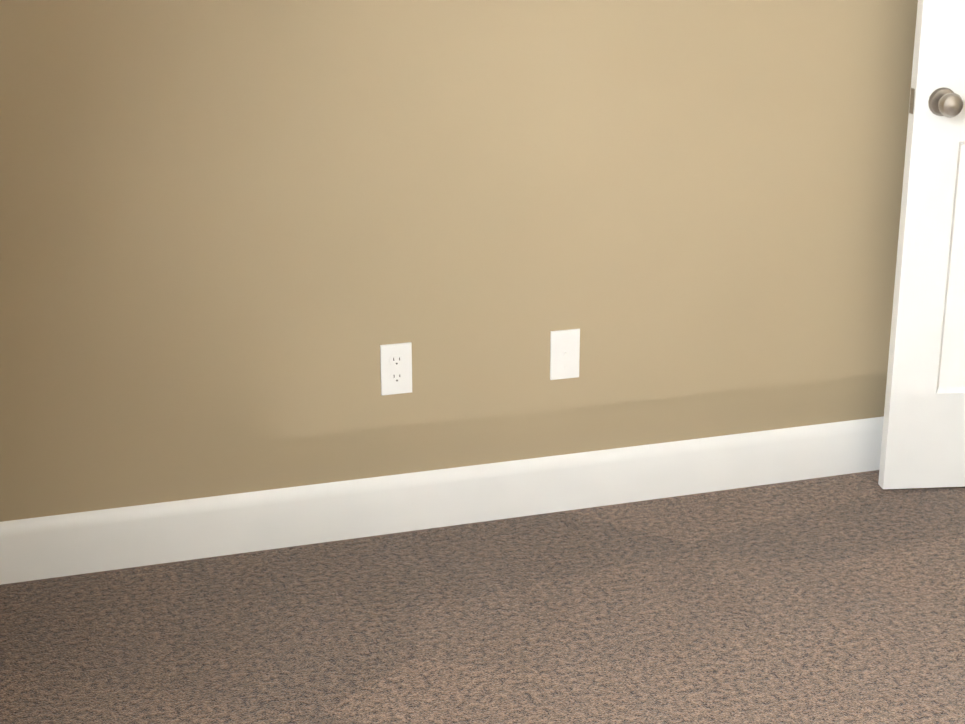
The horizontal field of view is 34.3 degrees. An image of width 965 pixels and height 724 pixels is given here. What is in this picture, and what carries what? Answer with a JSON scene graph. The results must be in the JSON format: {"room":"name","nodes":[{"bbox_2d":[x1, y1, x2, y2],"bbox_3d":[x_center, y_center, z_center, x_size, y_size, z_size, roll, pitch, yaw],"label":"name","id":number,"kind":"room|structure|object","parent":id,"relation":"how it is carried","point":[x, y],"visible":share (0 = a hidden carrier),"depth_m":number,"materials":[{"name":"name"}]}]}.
{"room":"empty bedroom","nodes":[
{"label":"empty bedroom","id":0,"kind":"room"},
{"bbox_2d":[0,0,917,521],"bbox_3d":[0.145,-0.864,3.348,3.240,2.503,0.120,-6,18,-17],"label":"wall","id":1,"kind":"structure","parent":0,"point":[242,242],"depth_m":3.38,"materials":[{"name":"paint"}]},
{"bbox_2d":[380,342,411,394],"bbox_3d":[-0.189,0.015,3.441,0.070,0.115,0.007,-6,18,-17],"label":"electrical outlet","id":2,"kind":"object","parent":1,"relation":"attached to","point":[396,367],"visible":1,"depth_m":3.44,"materials":[{"name":"white plastic"}]},
{"bbox_2d":[0,416,883,584],"bbox_3d":[0.181,0.283,3.648,2.970,0.135,0.016,-6,18,-17],"label":"baseboard","id":3,"kind":"structure","parent":1,"relation":"attached to","point":[47,547],"depth_m":3.52,"materials":[{"name":"white wood"}]},
{"bbox_2d":[550,329,579,379],"bbox_3d":[0.188,-0.017,3.560,0.070,0.115,0.008,-6,18,-17],"label":"wall plate","id":4,"kind":"object","parent":1,"relation":"attached to","point":[564,353],"visible":1,"depth_m":3.56,"materials":[{"name":"white plastic"}]},
{"bbox_2d":[0,470,964,723],"bbox_3d":[0.743,0.927,2.001,3.240,0.100,3.960,-6,18,-17],"label":"floor","id":5,"kind":"structure","parent":0,"point":[838,599],"depth_m":3.12,"materials":[{"name":"brown carpet"}]},
{"bbox_3d":[2.226,-0.707,1.994,0.120,3.021,3.960,-6,18,-17],"label":"wall","id":6,"kind":"structure","parent":0,"visible":0},
{"bbox_2d":[878,0,964,488],"bbox_3d":[1.321,-0.669,3.514,0.721,2.015,0.179,-2,18,-5],"label":"door","id":7,"kind":"structure","parent":6,"relation":"in","point":[923,440],"depth_m":3.62,"materials":[{"name":"wood"}]}
]}

